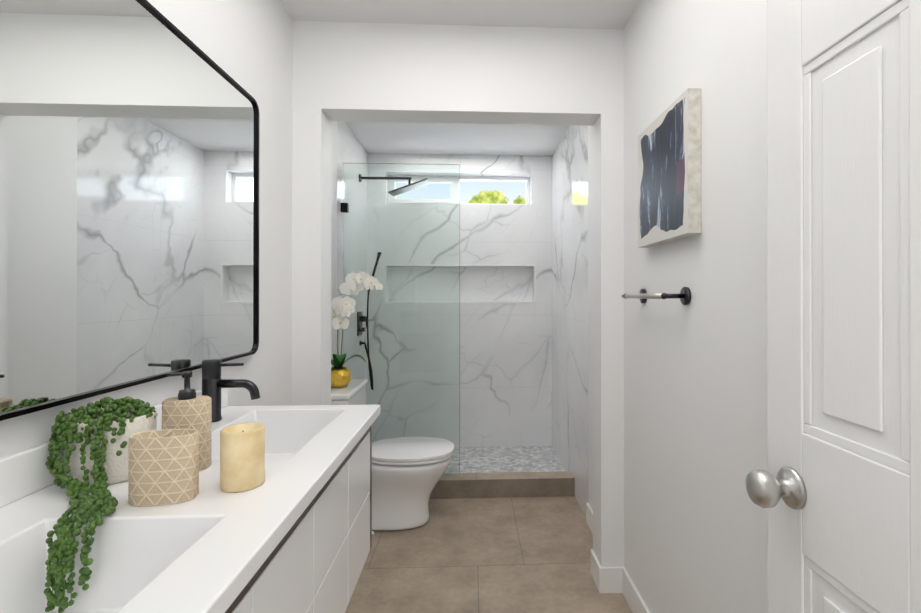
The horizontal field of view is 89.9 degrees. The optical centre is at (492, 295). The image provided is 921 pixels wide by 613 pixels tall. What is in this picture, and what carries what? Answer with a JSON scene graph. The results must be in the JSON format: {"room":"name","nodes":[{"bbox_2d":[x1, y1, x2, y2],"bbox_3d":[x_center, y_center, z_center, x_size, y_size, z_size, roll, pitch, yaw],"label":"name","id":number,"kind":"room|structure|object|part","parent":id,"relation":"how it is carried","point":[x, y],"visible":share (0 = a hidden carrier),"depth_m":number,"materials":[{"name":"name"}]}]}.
{"room":"bathroom","nodes":[
{"label":"bathroom","id":0,"kind":"room"},
{"bbox_2d":[0,0,292,457],"bbox_3d":[-0.904,0.060,0.684,0.230,2.450,2.510,0,0,-3],"label":"wall","id":1,"kind":"structure","parent":0,"point":[247,45],"depth_m":1.67,"materials":[{"name":"white paint"}]},
{"bbox_2d":[0,0,258,420],"bbox_3d":[-0.783,-0.234,0.856,0.025,0.860,1.460,0,0,-3],"label":"mirror","id":2,"kind":"object","parent":1,"relation":"attached to","point":[129,193],"visible":1,"depth_m":0.96,"materials":[{"name":"black mirror"}]},
{"bbox_2d":[292,108,330,405],"bbox_3d":[-0.905,0.249,2.010,0.350,2.080,0.140,0,0,-3],"label":"pillar","id":3,"kind":"structure","parent":0,"point":[311,256],"depth_m":1.95,"materials":[{"name":"white paint"}]},
{"bbox_2d":[331,121,367,404],"bbox_3d":[-1.052,0.067,2.910,0.140,2.450,1.670,0,0,-3],"label":"wall","id":4,"kind":"structure","parent":0,"point":[350,149],"depth_m":3.17,"materials":[{"name":"tile"}]},
{"bbox_2d":[357,311,366,335],"bbox_3d":[-0.979,0.214,3.478,0.056,0.180,0.130,0,0,-3],"label":"shower valve","id":5,"kind":"object","parent":4,"relation":"attached to","point":[361,329],"depth_m":3.46,"materials":[{"name":"black metal"}]},
{"bbox_2d":[359,252,381,388],"bbox_3d":[-0.923,0.191,3.479,0.168,1.040,0.083,0,0,-3],"label":"handset","id":6,"kind":"object","parent":4,"relation":"attached to","point":[367,345],"depth_m":3.46,"materials":[{"name":"black metal"}]},
{"bbox_2d":[359,174,428,195],"bbox_3d":[-0.745,-0.829,3.492,0.525,0.174,0.298,0,0,-3],"label":"shower head","id":7,"kind":"object","parent":4,"relation":"attached to","point":[404,189],"depth_m":3.48},
{"bbox_2d":[292,21,623,125],"bbox_3d":[-0.156,-0.976,2.048,1.850,0.370,0.140,0,0,-3],"label":"header beam","id":8,"kind":"structure","parent":0,"point":[387,72],"depth_m":1.98,"materials":[{"name":"white paint"}]},
{"bbox_2d":[367,153,551,446],"bbox_3d":[-0.241,0.070,3.883,1.850,2.450,0.200,0,0,-3],"label":"wall","id":9,"kind":"structure","parent":0,"point":[505,374],"depth_m":3.79,"materials":[{"name":"stone"}]},
{"bbox_2d":[388,175,529,204],"bbox_3d":[-0.282,-0.875,3.908,1.192,0.259,0.072,0,0,-3],"label":"window","id":10,"kind":"structure","parent":9,"relation":"in","point":[392,186],"depth_m":3.87,"materials":[{"name":"white plastic"}]},
{"bbox_2d":[384,264,535,302],"bbox_3d":[-0.266,-0.094,3.826,1.244,0.321,0.092,0,0,-3],"label":"trim","id":11,"kind":"structure","parent":9,"relation":"attached to","point":[461,265],"depth_m":3.79,"materials":[{"name":"white tile"}]},
{"bbox_2d":[279,0,639,155],"bbox_3d":[-0.162,-1.192,1.653,2.000,0.060,4.670,0,0,-3],"label":"ceiling","id":12,"kind":"structure","parent":0,"point":[450,138],"depth_m":1.95,"materials":[{"name":"white paint"}]},
{"bbox_2d":[345,496,631,612],"bbox_3d":[-0.138,1.316,1.121,2.000,0.060,3.620,0,0,-3],"label":"floor","id":13,"kind":"structure","parent":0,"point":[500,555],"depth_m":2.21,"materials":[{"name":"tile"}]},
{"bbox_2d":[0,408,375,612],"bbox_3d":[-0.565,0.565,0.753,0.451,0.399,1.280,0,0,-3],"label":"base cabinet","id":14,"kind":"object","parent":13,"relation":"on","point":[292,533],"depth_m":0.71,"materials":[{"name":"white painted wood"},{"name":"white quartz"},{"name":"dark metal"}]},
{"bbox_2d":[43,396,157,612],"bbox_3d":[-0.676,0.320,0.786,0.200,0.262,0.285,0,0,-3],"label":"succulent pot","id":15,"kind":"object","parent":14,"relation":"on","point":[91,439],"visible":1,"depth_m":0.78,"materials":[{"name":"green plant"}]},
{"bbox_2d":[128,429,198,505],"bbox_3d":[-0.539,0.280,0.755,0.098,0.108,0.049,0,0,-11],"label":"toothbrush holder","id":16,"kind":"object","parent":14,"relation":"on","point":[163,467],"visible":1,"depth_m":0.73,"materials":[{"name":"beige ceramic"}]},
{"bbox_2d":[162,371,211,470],"bbox_3d":[-0.593,0.241,0.893,0.082,0.188,0.054,0,0,-8],"label":"soap dispenser","id":17,"kind":"object","parent":14,"relation":"on","point":[187,408],"visible":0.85,"depth_m":0.88,"materials":[{"name":"beige ceramic"}]},
{"bbox_2d":[202,359,259,421],"bbox_3d":[-0.705,0.255,1.240,0.152,0.163,0.049,0,0,-3],"label":"faucet","id":18,"kind":"object","parent":14,"relation":"on","point":[213,383],"visible":0.81,"depth_m":1.23,"materials":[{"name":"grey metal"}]},
{"bbox_2d":[220,422,264,491],"bbox_3d":[-0.442,0.284,0.815,0.070,0.101,0.070,0,0,-3],"label":"candle","id":19,"kind":"object","parent":14,"relation":"on","point":[242,456],"visible":1,"depth_m":0.79,"materials":[{"name":"wax"}]},
{"bbox_2d":[331,379,453,534],"bbox_3d":[-0.589,0.903,2.628,0.737,0.776,0.450,0,0,-3],"label":"toilet","id":20,"kind":"object","parent":13,"relation":"on","point":[408,473],"visible":0.56,"depth_m":2.52,"materials":[{"name":"white ceramic"}]},
{"bbox_3d":[-0.782,0.903,2.619,0.349,0.776,0.450,0,0,-3],"label":"tank","id":21,"kind":"part","parent":20,"relation":"part of","materials":[{"name":"white ceramic"}]},
{"bbox_2d":[331,271,382,387],"bbox_3d":[-0.810,0.191,2.591,0.396,0.647,0.226,0,0,-3],"label":"orchid pot","id":22,"kind":"object","parent":20,"relation":"on","point":[353,284],"visible":1,"depth_m":2.55,"materials":[{"name":"gold metal"}]},
{"bbox_3d":[-0.489,0.885,2.633,0.538,0.040,0.382,0,0,-3],"label":"seat","id":23,"kind":"part","parent":20,"relation":"part of","materials":[{"name":"white plastic"}]},
{"bbox_2d":[429,471,574,498],"bbox_3d":[-0.230,1.264,2.989,1.510,0.176,0.120,0,0,-3],"label":"curb","id":24,"kind":"object","parent":13,"relation":"on","point":[511,484],"visible":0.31,"depth_m":2.95,"materials":[{"name":"tile"}]},
{"bbox_2d":[341,163,459,474],"bbox_3d":[-0.601,0.158,3.005,0.769,2.035,0.034,0,0,-3],"label":"glass","id":25,"kind":"object","parent":24,"relation":"on","point":[344,207],"visible":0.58,"depth_m":3.01,"materials":[{"name":"teal"}]},
{"bbox_2d":[593,114,623,566],"bbox_3d":[0.619,0.249,2.080,0.300,2.080,0.140,0,0,-3],"label":"pillar","id":26,"kind":"structure","parent":0,"point":[608,340],"depth_m":2.01,"materials":[{"name":"white paint"}]},
{"bbox_2d":[552,0,767,612],"bbox_3d":[0.688,0.063,1.664,0.200,2.450,4.320,0,0,-3],"label":"wall","id":27,"kind":"structure","parent":0,"point":[695,437],"depth_m":1.41,"materials":[{"name":"white paint"}]},
{"bbox_2d":[586,503,611,575],"bbox_3d":[0.534,1.235,2.384,0.040,0.110,0.480,0,0,-3],"label":"baseboard","id":28,"kind":"structure","parent":27,"relation":"attached to","point":[607,571],"depth_m":2.50,"materials":[{"name":"white"}]},
{"bbox_2d":[612,566,649,612],"bbox_3d":[0.610,1.230,0.750,0.040,0.110,2.510,0,0,-3],"label":"baseboard","id":29,"kind":"structure","parent":27,"relation":"attached to","point":[617,579],"depth_m":1.93,"materials":[{"name":"white"}]},
{"bbox_2d":[621,287,690,304],"bbox_3d":[0.550,0.003,1.593,0.082,0.056,0.408,0,0,-3],"label":"towel rail","id":30,"kind":"object","parent":27,"relation":"attached to","point":[684,296],"visible":1,"depth_m":1.44,"materials":[{"name":"grey metal"}]},
{"bbox_2d":[638,88,700,247],"bbox_3d":[0.574,-0.388,1.530,0.040,0.418,0.400,0,0,-3],"label":"picture","id":31,"kind":"object","parent":27,"relation":"attached to","point":[669,173],"visible":1,"depth_m":1.44},
{"bbox_2d":[745,0,920,612],"bbox_3d":[0.514,0.257,0.502,0.170,2.030,0.611,0,0,-3],"label":"door","id":32,"kind":"structure","parent":27,"relation":"in","point":[835,489],"depth_m":0.64,"materials":[{"name":"white paint"}]},
{"bbox_3d":[0.499,0.310,0.759,0.170,0.064,0.096,0,0,-3],"label":"knob","id":33,"kind":"part","parent":32,"relation":"part of","materials":[{"name":"silver metal"}]},
{"label":"outside","id":34,"kind":"structure","parent":0,"visible":0},
{"bbox_2d":[396,181,525,203],"bbox_3d":[-0.172,-1.201,5.102,4.400,3.400,0.020,0,0,-3],"label":"sky","id":35,"kind":"structure","parent":34,"point":[483,192],"depth_m":5.09,"materials":[{"name":"white"}]},
{"bbox_2d":[445,446,564,472],"bbox_3d":[-0.249,1.299,3.413,1.510,0.110,0.730,0,0,-3],"label":"floor","id":36,"kind":"structure","parent":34,"point":[509,459],"depth_m":3.47,"materials":[{"name":"grey tile"}]}
]}

